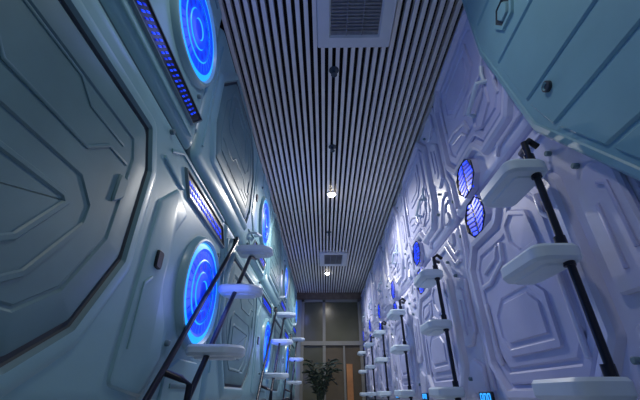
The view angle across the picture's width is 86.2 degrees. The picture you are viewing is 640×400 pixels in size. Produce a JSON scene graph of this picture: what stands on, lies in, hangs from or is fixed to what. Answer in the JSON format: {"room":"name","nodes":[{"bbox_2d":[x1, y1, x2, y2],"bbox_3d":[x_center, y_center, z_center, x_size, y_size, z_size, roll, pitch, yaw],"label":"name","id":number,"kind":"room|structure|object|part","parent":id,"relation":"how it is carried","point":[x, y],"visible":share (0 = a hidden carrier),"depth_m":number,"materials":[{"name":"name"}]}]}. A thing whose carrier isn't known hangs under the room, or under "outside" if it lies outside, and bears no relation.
{"room":"capsule hotel","nodes":[
{"label":"capsule hotel","id":0,"kind":"room"},
{"bbox_2d":[292,290,370,399],"bbox_3d":[0.219,3.221,7.111,2.100,2.650,0.150,0,-30,1],"label":"wall","id":1,"kind":"structure","parent":0,"point":[334,295],"depth_m":7.61,"materials":[{"name":"paint"},{"name":"metal"}]},
{"bbox_2d":[299,299,365,399],"bbox_3d":[0.248,3.285,7.011,1.300,2.440,0.100,0,-30,1],"label":"window","id":2,"kind":"structure","parent":1,"relation":"in","point":[331,329],"depth_m":7.14,"materials":[{"name":"clear glass"}]},
{"bbox_2d":[220,0,462,289],"bbox_3d":[0.160,-0.273,3.780,2.200,0.100,9.500,0,-30,1],"label":"ceiling","id":3,"kind":"structure","parent":0,"point":[224,1],"depth_m":2.93,"materials":[{"name":"grey metal"}]},
{"bbox_2d":[218,0,463,292],"bbox_3d":[0.160,-0.252,3.653,1.502,0.058,9.300,0,-30,1],"label":"ceiling panel","id":4,"kind":"object","parent":3,"relation":"attached to","point":[441,3],"visible":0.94,"depth_m":2.81,"materials":[{"name":"metal"}]},
{"bbox_2d":[326,191,336,196],"bbox_3d":[0.133,-0.055,3.909,0.120,0.031,0.120,0,-30,1],"label":"recessed light","id":5,"kind":"object","parent":4,"relation":"attached to","point":[331,193],"visible":1,"depth_m":3.89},
{"bbox_2d":[329,144,335,151],"bbox_3d":[0.115,-0.473,3.158,0.070,0.050,0.070,0,-30,1],"label":"sprinkler head","id":6,"kind":"object","parent":4,"relation":"attached to","point":[332,147],"visible":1,"depth_m":3.15},
{"bbox_2d":[319,250,347,265],"bbox_3d":[0.223,0.992,5.786,0.465,0.050,0.640,0,-30,1],"label":"vent","id":7,"kind":"object","parent":4,"relation":"attached to","point":[328,258],"visible":1,"depth_m":5.72,"materials":[{"name":"white metal"}]},
{"bbox_2d":[329,66,338,76],"bbox_3d":[0.099,-0.899,2.411,0.070,0.050,0.070,0,-30,1],"label":"sprinkler head","id":8,"kind":"object","parent":4,"relation":"attached to","point":[333,70],"visible":1,"depth_m":2.40},
{"bbox_2d":[316,0,397,47],"bbox_3d":[0.215,-1.171,1.994,0.470,0.050,0.610,0,-30,1],"label":"vent","id":9,"kind":"object","parent":4,"relation":"attached to","point":[340,23],"visible":1,"depth_m":2.10,"materials":[{"name":"white metal"}]},
{"bbox_2d":[462,0,639,180],"bbox_3d":[0.821,-0.929,0.495,0.098,1.865,2.360,0,-30,1],"label":"wall panel","id":10,"kind":"object","parent":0,"point":[571,68],"visible":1,"depth_m":1.07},
{"bbox_3d":[0.160,2.124,2.413,2.200,0.100,9.500,0,-30,1],"label":"floor","id":11,"kind":"structure","parent":0,"visible":0},
{"bbox_2d":[0,0,224,399],"bbox_3d":[-0.765,0.047,0.986,0.408,1.015,2.074,0,-30,1],"label":"pod","id":12,"kind":"object","parent":11,"relation":"on","point":[112,239],"visible":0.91,"depth_m":0.86,"materials":[{"name":"grey plastic"}]},
{"bbox_2d":[98,0,221,149],"bbox_3d":[-0.755,-1.160,0.938,0.444,1.015,2.074,0,-30,1],"label":"pod","id":13,"kind":"object","parent":12,"relation":"on","point":[172,44],"visible":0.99,"depth_m":1.37,"materials":[{"name":"grey plastic"}]},
{"bbox_2d":[169,0,216,88],"bbox_3d":[-0.575,-0.800,1.605,0.032,0.536,0.536,0,-30,1],"label":"ring light","id":14,"kind":"object","parent":13,"relation":"attached to","point":[192,32],"depth_m":1.55,"materials":[{"name":"blue plastic"}]},
{"bbox_2d":[175,236,219,349],"bbox_3d":[-0.567,0.438,1.635,0.032,0.536,0.536,0,-30,1],"label":"ring light","id":15,"kind":"object","parent":12,"relation":"attached to","point":[198,264],"depth_m":1.56,"materials":[{"name":"blue plastic"}]},
{"bbox_2d":[142,237,272,399],"bbox_3d":[-0.455,0.648,1.449,0.270,1.511,1.272,0,-30,1],"label":"ladder","id":16,"kind":"object","parent":11,"relation":"on","point":[211,351],"visible":1,"depth_m":1.43,"materials":[{"name":"plastic"}]},
{"bbox_2d":[198,223,271,399],"bbox_3d":[-0.739,1.078,2.792,0.408,1.015,2.074,0,-30,1],"label":"pod","id":17,"kind":"object","parent":11,"relation":"on","point":[247,324],"visible":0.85,"depth_m":2.35,"materials":[{"name":"grey plastic"}]},
{"bbox_2d":[184,27,270,280],"bbox_3d":[-0.729,-0.130,2.744,0.444,1.015,2.074,0,-30,1],"label":"pod","id":18,"kind":"object","parent":17,"relation":"on","point":[223,152],"visible":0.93,"depth_m":2.21,"materials":[{"name":"grey plastic"}]},
{"bbox_3d":[-0.536,0.288,2.849,0.067,0.083,0.222,0,-30,1],"label":"grab handle","id":19,"kind":"part","parent":18,"relation":"part of","materials":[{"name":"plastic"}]},
{"bbox_2d":[259,196,269,245],"bbox_3d":[-0.549,0.230,3.411,0.032,0.536,0.536,0,-30,1],"label":"ring light","id":20,"kind":"object","parent":18,"relation":"attached to","point":[264,210],"depth_m":3.34,"materials":[{"name":"blue plastic"}]},
{"bbox_2d":[260,318,270,372],"bbox_3d":[-0.541,1.468,3.442,0.032,0.536,0.536,0,-30,1],"label":"ring light","id":21,"kind":"object","parent":17,"relation":"attached to","point":[266,324],"depth_m":3.36,"materials":[{"name":"blue plastic"}]},
{"bbox_2d":[256,307,295,399],"bbox_3d":[-0.429,1.669,3.239,0.270,1.511,1.272,0,-30,1],"label":"ladder","id":22,"kind":"object","parent":11,"relation":"on","point":[279,342],"visible":1,"depth_m":3.42,"materials":[{"name":"plastic"}]},
{"bbox_2d":[265,304,288,399],"bbox_3d":[-0.712,2.108,4.599,0.408,1.015,2.074,0,-30,1],"label":"pod","id":23,"kind":"object","parent":11,"relation":"on","point":[278,387],"visible":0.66,"depth_m":4.33,"materials":[{"name":"grey plastic"}]},
{"bbox_2d":[260,199,287,320],"bbox_3d":[-0.702,0.901,4.551,0.444,1.015,2.074,0,-30,1],"label":"pod","id":24,"kind":"object","parent":23,"relation":"on","point":[274,282],"visible":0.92,"depth_m":4.24,"materials":[{"name":"grey plastic"}]},
{"bbox_2d":[283,265,287,300],"bbox_3d":[-0.522,1.261,5.218,0.032,0.536,0.536,0,-30,1],"label":"ring light","id":25,"kind":"object","parent":24,"relation":"attached to","point":[285,269],"depth_m":5.12,"materials":[{"name":"blue plastic"}]},
{"bbox_2d":[284,345,288,381],"bbox_3d":[-0.514,2.499,5.248,0.032,0.536,0.536,0,-30,1],"label":"ring light","id":26,"kind":"object","parent":23,"relation":"attached to","point":[286,349],"depth_m":5.14,"materials":[{"name":"blue plastic"}]},
{"bbox_2d":[285,333,296,398],"bbox_3d":[-0.686,3.139,6.406,0.408,1.015,2.074,0,-30,1],"label":"pod","id":27,"kind":"object","parent":11,"relation":"on","point":[292,349],"visible":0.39,"depth_m":6.07,"materials":[{"name":"grey plastic"}]},
{"bbox_2d":[284,263,297,337],"bbox_3d":[-0.676,1.931,6.357,0.444,1.015,2.074,0,-30,1],"label":"pod","id":28,"kind":"object","parent":27,"relation":"on","point":[291,302],"visible":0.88,"depth_m":6.14,"materials":[{"name":"grey plastic"}]},
{"bbox_2d":[294,298,297,322],"bbox_3d":[-0.496,2.291,7.024,0.032,0.536,0.536,0,-30,1],"label":"ring light","id":29,"kind":"object","parent":28,"relation":"attached to","point":[295,302],"depth_m":6.92,"materials":[{"name":"blue plastic"}]},
{"bbox_2d":[282,334,304,399],"bbox_3d":[-0.403,2.689,5.028,0.270,1.511,1.272,0,-30,1],"label":"ladder","id":30,"kind":"object","parent":11,"relation":"on","point":[296,340],"visible":0.94,"depth_m":5.22,"materials":[{"name":"plastic"}]},
{"bbox_2d":[302,359,341,399],"bbox_3d":[0.044,3.429,5.988,0.765,1.177,0.863,0,-30,1],"label":"potted palm","id":31,"kind":"object","parent":11,"relation":"on","point":[323,386],"visible":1,"depth_m":6.04,"materials":[{"name":"plant"}]},
{"bbox_2d":[357,346,366,399],"bbox_3d":[0.806,3.413,6.222,0.172,1.437,0.280,0,-30,1],"label":"ladder","id":32,"kind":"object","parent":11,"relation":"on","point":[360,353],"visible":0.91,"depth_m":6.24,"materials":[{"name":"plastic"}]},
{"bbox_2d":[364,338,374,398],"bbox_3d":[1.103,3.282,6.657,0.423,1.015,1.277,0,-30,1],"label":"pod","id":33,"kind":"object","parent":11,"relation":"on","point":[367,361],"visible":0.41,"depth_m":6.42,"materials":[{"name":"white plastic"}]},
{"bbox_2d":[361,285,370,341],"bbox_3d":[1.090,2.371,7.129,0.448,1.015,1.194,0,-30,1],"label":"pod","id":34,"kind":"object","parent":33,"relation":"on","point":[366,334],"visible":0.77,"depth_m":6.95,"materials":[{"name":"white plastic"}]},
{"bbox_2d":[364,335,376,399],"bbox_3d":[0.791,2.818,5.179,0.172,1.437,0.280,0,-30,1],"label":"ladder","id":35,"kind":"object","parent":11,"relation":"on","point":[370,345],"visible":0.98,"depth_m":5.19,"materials":[{"name":"plastic"}]},
{"bbox_2d":[370,327,386,399],"bbox_3d":[1.087,2.687,5.614,0.423,1.015,1.277,0,-30,1],"label":"pod","id":36,"kind":"object","parent":11,"relation":"on","point":[376,349],"visible":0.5,"depth_m":5.39,"materials":[{"name":"white plastic"}]},
{"bbox_2d":[366,267,379,333],"bbox_3d":[1.074,1.776,6.086,0.448,1.015,1.194,0,-30,1],"label":"pod","id":37,"kind":"object","parent":36,"relation":"on","point":[372,314],"visible":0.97,"depth_m":5.94,"materials":[{"name":"white plastic"}]},
{"bbox_2d":[369,319,372,331],"bbox_3d":[0.909,2.253,6.139,0.036,0.214,0.252,0,-30,1],"label":"light","id":38,"kind":"object","parent":37,"relation":"attached to","point":[370,324],"depth_m":6.05,"materials":[{"name":"blue plastic"}]},
{"bbox_2d":[373,321,391,399],"bbox_3d":[0.776,2.224,4.137,0.172,1.437,0.280,0,-30,1],"label":"ladder","id":39,"kind":"object","parent":11,"relation":"on","point":[381,333],"visible":1,"depth_m":4.16,"materials":[{"name":"plastic"}]},
{"bbox_2d":[379,317,402,399],"bbox_3d":[1.072,2.093,4.572,0.423,1.015,1.277,0,-30,1],"label":"pod","id":40,"kind":"object","parent":11,"relation":"on","point":[393,384],"visible":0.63,"depth_m":4.34,"materials":[{"name":"white plastic"}]},
{"bbox_2d":[373,237,392,320],"bbox_3d":[1.059,1.182,5.044,0.448,1.015,1.194,0,-30,1],"label":"pod","id":41,"kind":"object","parent":40,"relation":"on","point":[384,303],"visible":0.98,"depth_m":4.89,"materials":[{"name":"white plastic"}]},
{"bbox_3d":[0.870,1.216,4.937,0.072,0.166,0.221,0,-30,1],"label":"grab handle","id":42,"kind":"part","parent":41,"relation":"part of","materials":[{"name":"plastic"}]},
{"bbox_2d":[378,304,382,318],"bbox_3d":[0.894,1.658,5.097,0.036,0.214,0.252,0,-30,1],"label":"light","id":43,"kind":"object","parent":41,"relation":"attached to","point":[380,310],"depth_m":5.04,"materials":[{"name":"blue plastic"}]},
{"bbox_2d":[387,297,414,399],"bbox_3d":[0.761,1.629,3.095,0.172,1.437,0.280,0,-30,1],"label":"ladder","id":44,"kind":"object","parent":11,"relation":"on","point":[393,314],"visible":1,"depth_m":3.12,"materials":[{"name":"plastic"}]},
{"bbox_2d":[393,282,431,399],"bbox_3d":[1.057,1.498,3.530,0.423,1.015,1.277,0,-30,1],"label":"pod","id":45,"kind":"object","parent":11,"relation":"on","point":[418,380],"visible":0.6,"depth_m":3.26,"materials":[{"name":"white plastic"}]},
{"bbox_2d":[393,301,398,320],"bbox_3d":[0.878,1.281,3.931,0.036,0.214,0.252,0,-30,1],"label":"light","id":46,"kind":"object","parent":45,"relation":"attached to","point":[396,304],"depth_m":3.91,"materials":[{"name":"blue plastic"}]},
{"bbox_2d":[384,189,416,302],"bbox_3d":[1.044,0.587,4.002,0.448,1.015,1.194,0,-30,1],"label":"pod","id":47,"kind":"object","parent":45,"relation":"on","point":[401,275],"visible":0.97,"depth_m":3.82,"materials":[{"name":"white plastic"}]},
{"bbox_3d":[0.855,0.622,3.894,0.072,0.166,0.221,0,-30,1],"label":"grab handle","id":48,"kind":"part","parent":47,"relation":"part of","materials":[{"name":"plastic"}]},
{"bbox_2d":[391,280,397,299],"bbox_3d":[0.878,1.064,4.055,0.036,0.214,0.252,0,-30,1],"label":"light","id":49,"kind":"object","parent":47,"relation":"attached to","point":[394,287],"depth_m":4.00,"materials":[{"name":"blue plastic"}]},
{"bbox_2d":[413,254,464,399],"bbox_3d":[0.745,1.035,2.053,0.172,1.437,0.280,0,-30,1],"label":"ladder","id":50,"kind":"object","parent":11,"relation":"on","point":[426,278],"visible":1,"depth_m":2.08,"materials":[{"name":"plastic"}]},
{"bbox_2d":[414,226,497,399],"bbox_3d":[1.042,0.904,2.487,0.423,1.015,1.277,0,-30,1],"label":"pod","id":51,"kind":"object","parent":11,"relation":"on","point":[471,369],"visible":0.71,"depth_m":2.18,"materials":[{"name":"white plastic"}]},
{"bbox_2d":[417,267,425,294],"bbox_3d":[0.863,0.686,2.889,0.036,0.214,0.252,0,-30,1],"label":"light","id":52,"kind":"object","parent":51,"relation":"attached to","point":[422,291],"depth_m":2.87,"materials":[{"name":"blue plastic"}]},
{"bbox_2d":[401,111,462,274],"bbox_3d":[1.029,-0.007,2.959,0.448,1.015,1.194,0,-30,1],"label":"pod","id":53,"kind":"object","parent":51,"relation":"on","point":[430,216],"visible":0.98,"depth_m":2.75,"materials":[{"name":"white plastic"}]},
{"bbox_2d":[412,240,423,266],"bbox_3d":[0.863,0.469,3.013,0.036,0.214,0.252,0,-30,1],"label":"light","id":54,"kind":"object","parent":53,"relation":"attached to","point":[417,245],"depth_m":2.97,"materials":[{"name":"blue plastic"}]},
{"bbox_3d":[0.840,0.027,2.852,0.072,0.166,0.221,0,-30,1],"label":"grab handle","id":55,"kind":"part","parent":53,"relation":"part of","materials":[{"name":"plastic"}]},
{"bbox_2d":[459,129,639,399],"bbox_3d":[1.026,0.309,1.445,0.423,1.015,1.277,0,-30,1],"label":"pod","id":56,"kind":"object","parent":11,"relation":"on","point":[528,333],"visible":0.79,"depth_m":1.20,"materials":[{"name":"white plastic"}]},
{"bbox_2d":[465,195,491,237],"bbox_3d":[0.848,0.092,1.846,0.036,0.214,0.252,0,-30,1],"label":"light","id":57,"kind":"object","parent":56,"relation":"attached to","point":[478,217],"depth_m":1.82,"materials":[{"name":"blue plastic"}]},
{"bbox_2d":[431,9,532,217],"bbox_3d":[1.013,-0.602,1.917,0.448,1.015,1.194,0,-30,1],"label":"pod","id":58,"kind":"object","parent":56,"relation":"on","point":[479,127],"visible":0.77,"depth_m":1.91,"materials":[{"name":"white plastic"}]},
{"bbox_2d":[456,158,479,198],"bbox_3d":[0.848,-0.125,1.970,0.036,0.214,0.252,0,-30,1],"label":"light","id":59,"kind":"object","parent":58,"relation":"attached to","point":[467,169],"depth_m":1.93,"materials":[{"name":"blue plastic"}]},
{"bbox_3d":[0.825,-0.567,1.810,0.072,0.166,0.221,0,-30,1],"label":"grab handle","id":60,"kind":"part","parent":58,"relation":"part of","materials":[{"name":"plastic"}]},
{"bbox_2d":[480,138,637,399],"bbox_3d":[0.730,0.440,1.010,0.172,1.437,0.280,0,-30,1],"label":"ladder","id":61,"kind":"object","parent":11,"relation":"on","point":[515,178],"visible":1,"depth_m":1.03,"materials":[{"name":"plastic"}]}
]}

